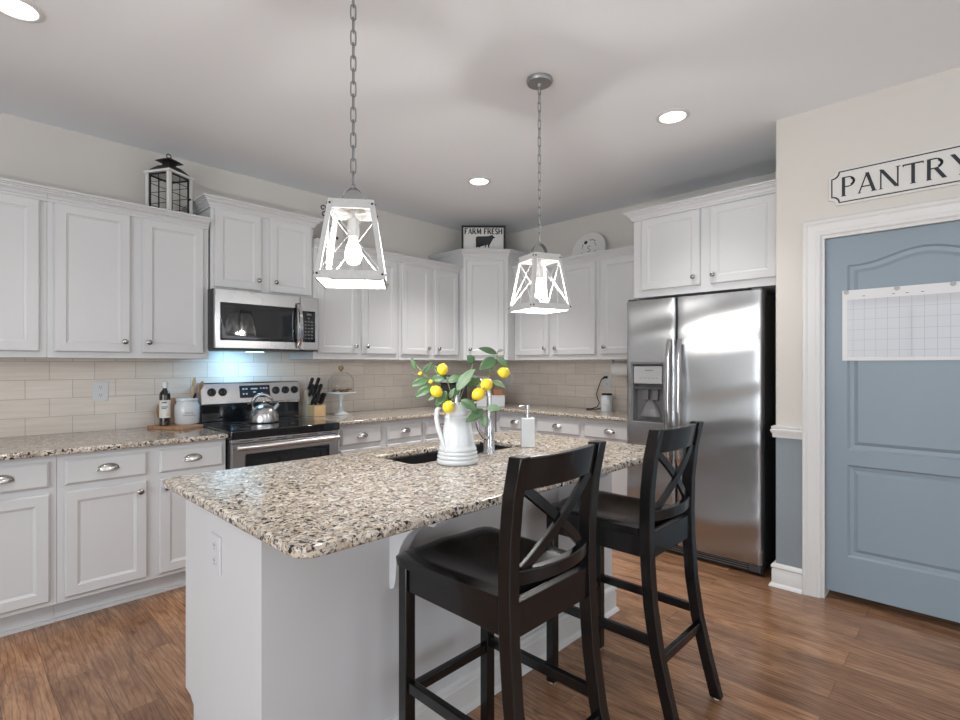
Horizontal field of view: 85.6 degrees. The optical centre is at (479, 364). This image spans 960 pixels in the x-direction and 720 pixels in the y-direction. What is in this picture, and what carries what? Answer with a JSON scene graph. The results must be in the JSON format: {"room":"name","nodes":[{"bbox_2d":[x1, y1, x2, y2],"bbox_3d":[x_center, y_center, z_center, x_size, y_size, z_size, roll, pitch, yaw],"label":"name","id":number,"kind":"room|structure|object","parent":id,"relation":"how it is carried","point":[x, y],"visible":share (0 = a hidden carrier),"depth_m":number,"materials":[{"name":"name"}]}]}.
{"room":"kitchen","nodes":[
{"label":"kitchen","id":0,"kind":"room"},
{"bbox_2d":[0,113,460,259],"bbox_3d":[-2.504,-0.070,3.280,0.120,2.740,7.640,0,0,44],"label":"wall","id":1,"kind":"structure","parent":0,"point":[33,152],"depth_m":3.44,"materials":[{"name":"beige paint"}]},
{"bbox_2d":[0,177,47,357],"bbox_3d":[-2.741,-0.496,2.624,0.446,0.912,0.808,0,0,44],"label":"upper cabinet","id":2,"kind":"object","parent":1,"relation":"attached to","point":[23,205],"visible":1,"depth_m":2.72,"materials":[{"name":"grey paint"}]},
{"bbox_2d":[92,381,107,401],"bbox_3d":[-2.401,0.167,3.276,0.008,0.125,0.084,0,0,44],"label":"wall outlet","id":3,"kind":"object","parent":1,"relation":"attached to","point":[99,388],"visible":1,"depth_m":3.27,"materials":[{"name":"white plastic"}]},
{"bbox_2d":[97,385,103,389],"bbox_3d":[-2.399,0.141,3.275,0.002,0.028,0.034,0,0,44],"label":"receptacle","id":4,"kind":"object","parent":3,"relation":"attached to","point":[99,387],"depth_m":3.27,"materials":[{"name":"grey plastic"}]},
{"bbox_2d":[47,187,210,358],"bbox_3d":[-2.177,-0.496,3.209,0.446,0.912,0.814,0,0,44],"label":"upper cabinet","id":5,"kind":"object","parent":1,"relation":"attached to","point":[126,280],"visible":0.99,"depth_m":3.04,"materials":[{"name":"grey paint"}]},
{"bbox_2d":[143,154,193,213],"bbox_3d":[-2.023,-1.133,3.375,0.204,0.486,0.202,0,0,15],"label":"lantern","id":6,"kind":"object","parent":5,"relation":"on","point":[167,172],"visible":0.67,"depth_m":3.32,"materials":[{"name":"white paint"}]},
{"bbox_2d":[0,351,489,437],"bbox_3d":[-2.503,0.120,3.187,0.012,0.640,7.508,0,0,44],"label":"backsplash","id":7,"kind":"structure","parent":1,"relation":"attached to","point":[39,396],"depth_m":3.47,"materials":[{"name":"beige tile"}]},
{"bbox_2d":[182,193,323,297],"bbox_3d":[-1.635,-0.798,3.770,0.446,0.606,0.839,0,0,44],"label":"upper cabinet","id":8,"kind":"object","parent":1,"relation":"attached to","point":[252,247],"visible":0.94,"depth_m":3.59,"materials":[{"name":"grey paint"}]},
{"bbox_2d":[208,288,318,352],"bbox_3d":[-1.593,-0.291,3.709,0.570,0.402,0.727,0,0,44],"label":"microwave","id":9,"kind":"object","parent":8,"relation":"attached to","point":[238,321],"visible":0.99,"depth_m":3.51,"materials":[{"name":"grey metal"}]},
{"bbox_2d":[290,238,401,359],"bbox_3d":[-1.104,-0.498,4.319,0.446,0.906,0.796,0,0,44],"label":"upper cabinet","id":10,"kind":"object","parent":1,"relation":"attached to","point":[355,324],"visible":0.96,"depth_m":4.17,"materials":[{"name":"grey paint"}]},
{"bbox_2d":[321,205,342,242],"bbox_3d":[-1.215,-1.096,4.270,0.024,0.411,0.216,0,0,44],"label":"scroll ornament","id":11,"kind":"object","parent":10,"relation":"on","point":[339,232],"visible":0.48,"depth_m":4.29,"materials":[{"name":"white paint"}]},
{"bbox_2d":[398,254,462,360],"bbox_3d":[-0.577,-0.498,4.865,0.446,0.906,0.718,0,0,44],"label":"upper cabinet","id":12,"kind":"object","parent":1,"relation":"attached to","point":[427,289],"visible":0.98,"depth_m":4.69,"materials":[{"name":"grey paint"}]},
{"bbox_2d":[428,249,528,360],"bbox_3d":[0.085,-0.573,5.284,0.816,1.056,0.916,0,0,44],"label":"upper cabinet","id":13,"kind":"object","parent":1,"relation":"attached to","point":[486,277],"visible":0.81,"depth_m":4.96,"materials":[{"name":"grey paint"}]},
{"bbox_2d":[461,225,505,248],"bbox_3d":[0.035,-1.216,5.182,0.440,0.352,0.024,0,0,-1],"label":"sign","id":14,"kind":"object","parent":13,"relation":"on","point":[472,236],"visible":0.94,"depth_m":5.18,"materials":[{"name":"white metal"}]},
{"bbox_2d":[0,0,959,234],"bbox_3d":[0.165,-1.480,0.703,7.540,0.080,7.640,0,0,44],"label":"ceiling","id":15,"kind":"structure","parent":0,"point":[258,89],"depth_m":2.66,"materials":[{"name":"white paint"}]},
{"bbox_2d":[0,0,45,22],"bbox_3d":[-1.868,-1.435,2.082,0.188,0.008,0.188,0,0,44],"label":"recessed light","id":16,"kind":"object","parent":15,"relation":"in","point":[21,10],"visible":1,"depth_m":2.10,"materials":[{"name":"white paint"}]},
{"bbox_2d":[313,0,388,288],"bbox_3d":[-0.449,-0.864,1.837,0.238,1.152,0.236,0,0,-8],"label":"pendant light","id":17,"kind":"object","parent":15,"relation":"hanging from","point":[354,211],"visible":1,"depth_m":1.82,"materials":[{"name":"grey"}]},
{"bbox_2d":[347,209,358,237],"bbox_3d":[-0.449,-0.503,1.838,0.042,0.098,0.041,0,0,-8],"label":"bulb socket","id":18,"kind":"object","parent":17,"relation":"attached to","point":[353,222],"depth_m":1.82,"materials":[{"name":"grey metal"}]},
{"bbox_2d":[467,177,490,185],"bbox_3d":[-0.007,-1.435,4.052,0.188,0.008,0.188,0,0,44],"label":"recessed light","id":19,"kind":"object","parent":15,"relation":"in","point":[479,181],"visible":1,"depth_m":4.05,"materials":[{"name":"white paint"}]},
{"bbox_2d":[508,72,571,313],"bbox_3d":[0.300,-0.856,2.612,0.238,1.168,0.236,0,0,-26],"label":"pendant light","id":20,"kind":"object","parent":15,"relation":"hanging from","point":[539,81],"visible":1,"depth_m":2.60,"materials":[{"name":"grey"}]},
{"bbox_2d":[536,259,543,278],"bbox_3d":[0.299,-0.487,2.613,0.042,0.098,0.041,0,0,-26],"label":"bulb socket","id":21,"kind":"object","parent":20,"relation":"attached to","point":[539,275],"depth_m":2.60,"materials":[{"name":"grey metal"}]},
{"bbox_2d":[656,108,689,123],"bbox_3d":[1.115,-1.435,2.997,0.188,0.008,0.188,0,0,44],"label":"recessed light","id":22,"kind":"object","parent":15,"relation":"in","point":[676,115],"visible":1,"depth_m":2.99,"materials":[{"name":"white paint"}]},
{"bbox_2d":[0,549,959,719],"bbox_3d":[0.165,1.330,0.703,7.540,0.060,7.640,0,0,44],"label":"floor","id":23,"kind":"structure","parent":0,"point":[779,654],"depth_m":2.25,"materials":[{"name":"brown wood"}]},
{"bbox_2d":[0,455,55,636],"bbox_3d":[-2.618,0.872,2.506,0.764,0.857,0.808,0,0,44],"label":"base cabinet","id":24,"kind":"object","parent":23,"relation":"on","point":[27,485],"visible":0.96,"depth_m":2.49,"materials":[{"name":"grey paint"}]},
{"bbox_2d":[0,427,227,460],"bbox_3d":[-2.352,0.428,2.785,0.762,0.029,1.640,0,0,44],"label":"countertop","id":25,"kind":"structure","parent":24,"relation":"on","point":[20,447],"depth_m":2.87,"materials":[{"name":"stone"}]},
{"bbox_2d":[156,398,175,422],"bbox_3d":[-2.104,0.318,3.541,0.058,0.186,0.190,0,0,44],"label":"round board","id":26,"kind":"object","parent":25,"relation":"on","point":[173,401],"visible":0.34,"depth_m":3.53,"materials":[{"name":"brown wood"}]},
{"bbox_2d":[147,423,202,429],"bbox_3d":[-1.988,0.403,3.383,0.290,0.020,0.176,0,0,16],"label":"serving board","id":27,"kind":"object","parent":25,"relation":"on","point":[172,426],"visible":0.87,"depth_m":3.32,"materials":[{"name":"brown wood"}]},
{"bbox_2d":[159,381,170,425],"bbox_3d":[-2.050,0.249,3.369,0.065,0.285,0.065,0,0,44],"label":"bottle","id":28,"kind":"object","parent":27,"relation":"on","point":[164,396],"visible":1,"depth_m":3.35,"materials":[{"name":"brown glass"}]},
{"bbox_2d":[174,397,199,424],"bbox_3d":[-1.962,0.306,3.468,0.152,0.172,0.152,0,0,44],"label":"utensil crock","id":29,"kind":"object","parent":27,"relation":"on","point":[186,409],"visible":1,"depth_m":3.41,"materials":[{"name":"white ceramic"}]},
{"bbox_2d":[191,377,195,397],"bbox_3d":[-1.952,0.227,3.515,0.021,0.291,0.053,0,0,44],"label":"wooden spoon","id":30,"kind":"object","parent":29,"relation":"in","point":[194,378],"visible":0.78,"depth_m":3.51,"materials":[{"name":"brown wood"}]},
{"bbox_2d":[196,381,203,397],"bbox_3d":[-1.919,0.241,3.489,0.018,0.266,0.120,0,0,37],"label":"wooden spoon","id":31,"kind":"object","parent":29,"relation":"in","point":[200,386],"visible":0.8,"depth_m":3.51,"materials":[{"name":"brown wood"}]},
{"bbox_2d":[54,439,225,621],"bbox_3d":[-2.059,0.872,3.085,0.764,0.857,0.798,0,0,44],"label":"base cabinet","id":32,"kind":"object","parent":23,"relation":"on","point":[121,533],"visible":0.83,"depth_m":2.76,"materials":[{"name":"grey paint"}]},
{"bbox_2d":[196,381,339,469],"bbox_3d":[-1.481,0.713,3.627,0.810,1.174,0.772,0,0,44],"label":"range","id":33,"kind":"object","parent":23,"relation":"on","point":[293,437],"visible":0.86,"depth_m":3.55,"materials":[{"name":"grey metal"}]},
{"bbox_2d":[249,393,279,423],"bbox_3d":[-1.508,0.297,3.631,0.206,0.206,0.194,0,0,-11],"label":"kettle","id":34,"kind":"object","parent":33,"relation":"on","point":[264,412],"visible":1,"depth_m":3.58,"materials":[{"name":"silver metal"}]},
{"bbox_2d":[197,416,339,439],"bbox_3d":[-1.475,0.426,3.595,0.667,0.051,0.734,0,0,44],"label":"cooktop","id":35,"kind":"object","parent":33,"relation":"in","point":[288,426],"depth_m":3.43,"materials":[{"name":"black glass"}]},
{"bbox_2d":[338,418,421,453],"bbox_3d":[-0.989,0.872,4.267,0.661,0.857,0.865,0,0,44],"label":"base cabinet","id":36,"kind":"object","parent":23,"relation":"on","point":[375,435],"visible":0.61,"depth_m":4.05,"materials":[{"name":"grey paint"}]},
{"bbox_2d":[186,444,619,719],"bbox_3d":[-0.085,0.872,2.232,0.892,0.857,1.892,0,0,44],"label":"kitchen island","id":37,"kind":"object","parent":23,"relation":"on","point":[276,635],"visible":0.32,"depth_m":1.63,"materials":[{"name":"white paint"}]},
{"bbox_2d":[210,532,221,574],"bbox_3d":[-0.835,0.594,1.633,0.082,0.117,0.008,0,0,44],"label":"wall outlet","id":38,"kind":"object","parent":37,"relation":"attached to","point":[215,540],"visible":1,"depth_m":1.62,"materials":[{"name":"white paint"}]},
{"bbox_2d":[212,541,216,550],"bbox_3d":[-0.837,0.570,1.631,0.034,0.028,0.002,0,0,44],"label":"receptacle","id":39,"kind":"object","parent":38,"relation":"attached to","point":[214,543],"depth_m":1.63,"materials":[{"name":"grey plastic"}]},
{"bbox_2d":[212,556,216,565],"bbox_3d":[-0.837,0.617,1.631,0.034,0.028,0.002,0,0,44],"label":"receptacle","id":40,"kind":"object","parent":38,"relation":"attached to","point":[214,558],"depth_m":1.63,"materials":[{"name":"grey plastic"}]},
{"bbox_2d":[163,430,663,558],"bbox_3d":[-0.103,0.428,2.222,1.060,0.029,1.956,0,0,44],"label":"island countertop","id":41,"kind":"structure","parent":37,"relation":"on","point":[315,507],"depth_m":1.71,"materials":[{"name":"stone"}]},
{"bbox_2d":[393,445,505,463],"bbox_3d":[-0.122,0.552,2.523,0.292,0.216,0.742,0,0,44],"label":"sink","id":42,"kind":"object","parent":41,"relation":"in","point":[425,458],"visible":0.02,"depth_m":2.56,"materials":[{"name":"black"}]},
{"bbox_2d":[434,400,478,465],"bbox_3d":[-0.097,0.281,2.193,0.191,0.264,0.178,0,0,0],"label":"pitcher","id":43,"kind":"object","parent":41,"relation":"on","point":[457,447],"visible":0.8,"depth_m":2.14,"materials":[{"name":"white ceramic"}]},
{"bbox_2d":[410,358,453,412],"bbox_3d":[-0.202,0.100,2.154,0.201,0.266,0.103,0,0,6],"label":"branch","id":44,"kind":"object","parent":43,"relation":"in","point":[436,391],"visible":0.99,"depth_m":2.16,"materials":[{"name":"green plant"}]},
{"bbox_2d":[430,355,474,403],"bbox_3d":[-0.117,0.100,2.191,0.194,0.285,0.067,0,0,0],"label":"branch","id":45,"kind":"object","parent":43,"relation":"in","point":[462,380],"visible":0.98,"depth_m":2.19,"materials":[{"name":"green plant"}]},
{"bbox_2d":[461,379,500,426],"bbox_3d":[-0.001,0.156,2.157,0.164,0.199,0.087,0,0,-15],"label":"branch","id":46,"kind":"object","parent":43,"relation":"in","point":[486,384],"visible":1,"depth_m":2.14,"materials":[{"name":"green plant"}]},
{"bbox_2d":[467,347,509,400],"bbox_3d":[0.023,0.083,2.191,0.210,0.321,0.050,0,0,0],"label":"branch","id":47,"kind":"object","parent":43,"relation":"in","point":[487,363],"visible":0.98,"depth_m":2.20,"materials":[{"name":"green plant"}]},
{"bbox_2d":[453,375,494,453],"bbox_3d":[-0.048,0.230,2.442,0.233,0.366,0.121,0,0,29],"label":"kitchen faucet","id":48,"kind":"object","parent":41,"relation":"on","point":[487,435],"visible":0.62,"depth_m":2.41,"materials":[{"name":"silver metal"}]},
{"bbox_2d":[518,405,534,446],"bbox_3d":[0.233,0.307,2.617,0.083,0.211,0.060,0,0,0],"label":"soap dispenser","id":49,"kind":"object","parent":41,"relation":"on","point":[527,422],"visible":1,"depth_m":2.59,"materials":[{"name":"white ceramic"}]},
{"bbox_2d":[521,417,534,446],"bbox_3d":[0.241,0.339,2.617,0.068,0.147,0.060,0,0,0],"label":"bottle","id":50,"kind":"object","parent":49,"relation":"attached to","point":[527,423],"depth_m":2.59,"materials":[{"name":"white ceramic"}]},
{"bbox_2d":[422,411,495,441],"bbox_3d":[-0.368,0.872,4.910,0.661,0.857,0.918,0,0,44],"label":"base cabinet","id":51,"kind":"object","parent":23,"relation":"on","point":[429,433],"visible":0.11,"depth_m":4.46,"materials":[{"name":"grey paint"}]},
{"bbox_2d":[396,440,609,719],"bbox_3d":[0.083,0.762,1.539,0.581,1.075,0.420,0,0,44],"label":"bar stool","id":52,"kind":"object","parent":23,"relation":"on","point":[478,575],"visible":1,"depth_m":1.47,"materials":[{"name":"black wood"}]},
{"bbox_2d":[496,411,534,431],"bbox_3d":[0.509,0.872,5.066,0.477,0.857,0.616,0,0,44],"label":"base cabinet","id":53,"kind":"object","parent":23,"relation":"on","point":[505,421],"visible":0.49,"depth_m":4.92,"materials":[{"name":"grey paint"}]},
{"bbox_2d":[535,414,626,495],"bbox_3d":[1.057,0.872,4.537,1.043,0.857,0.616,0,0,44],"label":"base cabinet","id":54,"kind":"object","parent":23,"relation":"on","point":[585,428],"visible":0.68,"depth_m":4.29,"materials":[{"name":"grey paint"}]},
{"bbox_2d":[299,403,626,425],"bbox_3d":[0.059,0.428,4.290,2.140,0.029,2.360,0,0,44],"label":"countertop","id":55,"kind":"structure","parent":54,"relation":"on","point":[370,416],"depth_m":4.41,"materials":[{"name":"stone"}]},
{"bbox_2d":[300,389,325,416],"bbox_3d":[-1.359,0.306,4.202,0.189,0.214,0.110,0,0,34],"label":"knife block","id":56,"kind":"object","parent":55,"relation":"on","point":[309,410],"visible":0.88,"depth_m":4.16,"materials":[{"name":"brown wood"}]},
{"bbox_2d":[307,378,313,390],"bbox_3d":[-1.362,0.154,4.165,0.069,0.108,0.018,0,0,34],"label":"kitchen knife","id":57,"kind":"object","parent":56,"relation":"in","point":[311,379],"visible":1,"depth_m":4.16,"materials":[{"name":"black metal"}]},
{"bbox_2d":[308,384,314,396],"bbox_3d":[-1.352,0.205,4.148,0.069,0.108,0.018,0,0,34],"label":"kitchen knife","id":58,"kind":"object","parent":56,"relation":"in","point":[312,385],"visible":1,"depth_m":4.14,"materials":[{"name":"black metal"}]},
{"bbox_2d":[311,393,316,404],"bbox_3d":[-1.328,0.273,4.134,0.064,0.099,0.018,0,0,34],"label":"kitchen knife","id":59,"kind":"object","parent":56,"relation":"on","point":[314,394],"visible":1,"depth_m":4.13,"materials":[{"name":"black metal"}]},
{"bbox_2d":[312,384,318,394],"bbox_3d":[-1.329,0.205,4.181,0.069,0.108,0.018,0,0,34],"label":"kitchen knife","id":60,"kind":"object","parent":56,"relation":"in","point":[316,385],"visible":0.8,"depth_m":4.17,"materials":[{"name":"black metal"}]},
{"bbox_2d":[314,393,320,404],"bbox_3d":[-1.293,0.273,4.121,0.064,0.099,0.018,0,0,34],"label":"kitchen knife","id":61,"kind":"object","parent":56,"relation":"on","point":[318,394],"visible":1,"depth_m":4.11,"materials":[{"name":"black metal"}]},
{"bbox_2d":[316,384,322,393],"bbox_3d":[-1.307,0.205,4.215,0.069,0.108,0.018,0,0,34],"label":"kitchen knife","id":62,"kind":"object","parent":56,"relation":"in","point":[320,385],"visible":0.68,"depth_m":4.20,"materials":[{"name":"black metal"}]},
{"bbox_2d":[320,393,325,404],"bbox_3d":[-1.263,0.273,4.167,0.064,0.099,0.018,0,0,34],"label":"kitchen knife","id":63,"kind":"object","parent":56,"relation":"on","point":[324,394],"visible":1,"depth_m":4.16,"materials":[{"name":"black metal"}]},
{"bbox_2d":[325,391,355,414],"bbox_3d":[-1.160,0.318,4.320,0.248,0.190,0.248,0,0,44],"label":"cake stand","id":64,"kind":"object","parent":55,"relation":"on","point":[340,411],"visible":0.88,"depth_m":4.29,"materials":[{"name":"white ceramic"}]},
{"bbox_2d":[328,366,353,391],"bbox_3d":[-1.160,0.114,4.320,0.214,0.214,0.214,0,0,44],"label":"glass cloche","id":65,"kind":"object","parent":64,"relation":"on","point":[340,381],"visible":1,"depth_m":4.24,"materials":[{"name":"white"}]},
{"bbox_2d":[440,375,466,404],"bbox_3d":[-0.253,0.255,4.964,0.260,0.315,0.220,0,0,0],"label":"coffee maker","id":66,"kind":"object","parent":55,"relation":"on","point":[444,385],"visible":0.15,"depth_m":4.98,"materials":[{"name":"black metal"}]},
{"bbox_2d":[476,376,488,394],"bbox_3d":[0.029,0.263,5.317,0.130,0.300,0.020,0,0,-1],"label":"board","id":67,"kind":"object","parent":55,"relation":"on","point":[483,377],"visible":0.12,"depth_m":5.31,"materials":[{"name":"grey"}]},
{"bbox_2d":[476,395,504,406],"bbox_3d":[0.104,0.356,5.175,0.286,0.112,0.146,0,0,-1],"label":"bread box","id":68,"kind":"object","parent":55,"relation":"on","point":[499,400],"visible":0.61,"depth_m":5.11,"materials":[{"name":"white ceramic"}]},
{"bbox_2d":[492,389,503,394],"bbox_3d":[0.182,0.271,5.176,0.116,0.058,0.070,0,0,-1],"label":"loaf","id":69,"kind":"object","parent":68,"relation":"on","point":[494,391],"visible":0.98,"depth_m":5.14,"materials":[{"name":"orange food"}]},
{"bbox_2d":[586,376,607,409],"bbox_3d":[1.077,0.258,4.809,0.172,0.309,0.169,0,0,34],"label":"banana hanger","id":70,"kind":"object","parent":55,"relation":"on","point":[604,377],"visible":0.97,"depth_m":4.81,"materials":[{"name":"black plastic"}]},
{"bbox_2d":[600,393,613,410],"bbox_3d":[1.138,0.333,4.652,0.108,0.160,0.108,0,0,-31],"label":"wax warmer","id":71,"kind":"object","parent":55,"relation":"on","point":[606,398],"visible":1,"depth_m":4.61,"materials":[{"name":"white ceramic"}]},
{"bbox_2d":[546,421,722,719],"bbox_3d":[0.604,0.762,2.079,0.581,1.075,0.420,0,0,44],"label":"bar stool","id":72,"kind":"object","parent":23,"relation":"on","point":[643,527],"visible":0.86,"depth_m":1.96,"materials":[{"name":"black wood"}]},
{"bbox_2d":[627,287,775,574],"bbox_3d":[1.655,0.412,3.738,0.902,1.776,0.923,0,0,44],"label":"refrigerator","id":73,"kind":"object","parent":23,"relation":"on","point":[710,359],"visible":0.79,"depth_m":3.34,"materials":[{"name":"grey metal"}]},
{"bbox_2d":[506,172,775,257],"bbox_3d":[2.028,-0.070,4.130,5.220,2.740,0.120,0,0,44],"label":"wall","id":74,"kind":"structure","parent":0,"point":[617,230],"depth_m":4.93,"materials":[{"name":"beige paint"}]},
{"bbox_2d":[506,374,511,384],"bbox_3d":[0.317,0.154,5.676,0.078,0.122,0.008,0,0,44],"label":"wall outlet","id":75,"kind":"object","parent":74,"relation":"attached to","point":[509,378],"visible":0.89,"depth_m":5.67,"materials":[{"name":"white plastic"}]},
{"bbox_2d":[511,252,598,360],"bbox_3d":[0.813,-0.498,4.859,0.932,0.906,0.516,0,0,44],"label":"upper cabinet","id":76,"kind":"object","parent":74,"relation":"attached to","point":[573,334],"visible":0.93,"depth_m":4.63,"materials":[{"name":"grey paint"}]},
{"bbox_2d":[572,232,604,255],"bbox_3d":[1.014,-1.073,4.858,0.364,0.356,0.081,0,0,44],"label":"decorative plate","id":77,"kind":"object","parent":76,"relation":"on","point":[590,242],"visible":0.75,"depth_m":4.87,"materials":[{"name":"grey ceramic"}]},
{"bbox_2d":[490,360,626,410],"bbox_3d":[0.893,0.160,5.134,2.168,0.560,0.012,0,0,44],"label":"backsplash","id":78,"kind":"structure","parent":74,"relation":"attached to","point":[567,383],"depth_m":5.19,"materials":[{"name":"beige tile"}]},
{"bbox_2d":[604,373,610,388],"bbox_3d":[1.187,0.150,4.836,0.078,0.150,0.008,0,0,44],"label":"wall outlet","id":79,"kind":"object","parent":74,"relation":"attached to","point":[607,381],"visible":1,"depth_m":4.83,"materials":[{"name":"white plastic"}]},
{"bbox_2d":[596,245,637,359],"bbox_3d":[1.324,-0.498,4.366,0.485,0.906,0.516,0,0,44],"label":"upper cabinet","id":80,"kind":"object","parent":74,"relation":"attached to","point":[616,265],"visible":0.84,"depth_m":4.27,"materials":[{"name":"grey paint"}]},
{"bbox_2d":[611,360,626,375],"bbox_3d":[1.290,0.027,4.510,0.300,0.142,0.120,0,0,44],"label":"paper towel roll","id":81,"kind":"object","parent":80,"relation":"attached to","point":[617,369],"visible":0.44,"depth_m":4.52,"materials":[{"name":"white paper"}]},
{"bbox_2d":[623,179,775,299],"bbox_3d":[1.710,-0.802,3.757,1.016,0.630,0.856,0,0,44],"label":"upper cabinet","id":82,"kind":"object","parent":74,"relation":"attached to","point":[724,241],"visible":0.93,"depth_m":3.43,"materials":[{"name":"grey paint"}]},
{"bbox_2d":[776,437,801,568],"bbox_3d":[2.947,0.845,2.527,2.470,0.910,0.910,0,0,44],"label":"wall","id":83,"kind":"structure","parent":0,"point":[788,451],"depth_m":3.01,"materials":[{"name":"grey paint"}]},
{"bbox_2d":[769,560,801,593],"bbox_3d":[1.815,1.233,3.051,0.172,0.134,0.150,0,0,44],"label":"baseboard","id":84,"kind":"structure","parent":83,"relation":"attached to","point":[785,577],"depth_m":3.00,"materials":[{"name":"white paint"}]},
{"bbox_2d":[770,425,801,439],"bbox_3d":[1.820,0.392,3.051,0.164,0.067,0.142,0,0,44],"label":"trim","id":85,"kind":"structure","parent":83,"relation":"attached to","point":[777,431],"depth_m":3.00,"materials":[{"name":"white paint"}]},
{"bbox_2d":[776,67,959,427],"bbox_3d":[2.947,-0.525,2.527,2.470,1.830,0.910,0,0,44],"label":"wall","id":86,"kind":"structure","parent":0,"point":[922,114],"depth_m":2.88,"materials":[{"name":"beige paint"}]},
{"bbox_2d":[802,197,959,597],"bbox_3d":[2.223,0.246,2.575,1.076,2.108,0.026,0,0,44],"label":"trim","id":87,"kind":"structure","parent":86,"relation":"attached to","point":[812,231],"depth_m":2.90,"materials":[{"name":"white paint"}]},
{"bbox_2d":[826,221,959,622],"bbox_3d":[2.260,0.277,2.613,0.862,1.955,0.035,0,0,44],"label":"door","id":88,"kind":"structure","parent":86,"relation":"in","point":[893,426],"depth_m":2.69,"materials":[{"name":"blue paint"}]},
{"bbox_2d":[842,281,959,360],"bbox_3d":[2.241,-0.217,2.601,0.700,0.386,0.006,0,0,44],"label":"wall calendar","id":89,"kind":"object","parent":88,"relation":"attached to","point":[922,321],"visible":1,"depth_m":2.67,"materials":[{"name":"white paper"}]},
{"bbox_2d":[829,143,959,205],"bbox_3d":[2.161,-0.970,2.645,0.640,0.196,0.012,0,0,44],"label":"sign","id":90,"kind":"object","parent":86,"relation":"attached to","point":[938,167],"visible":1,"depth_m":2.66,"materials":[{"name":"grey wood"}]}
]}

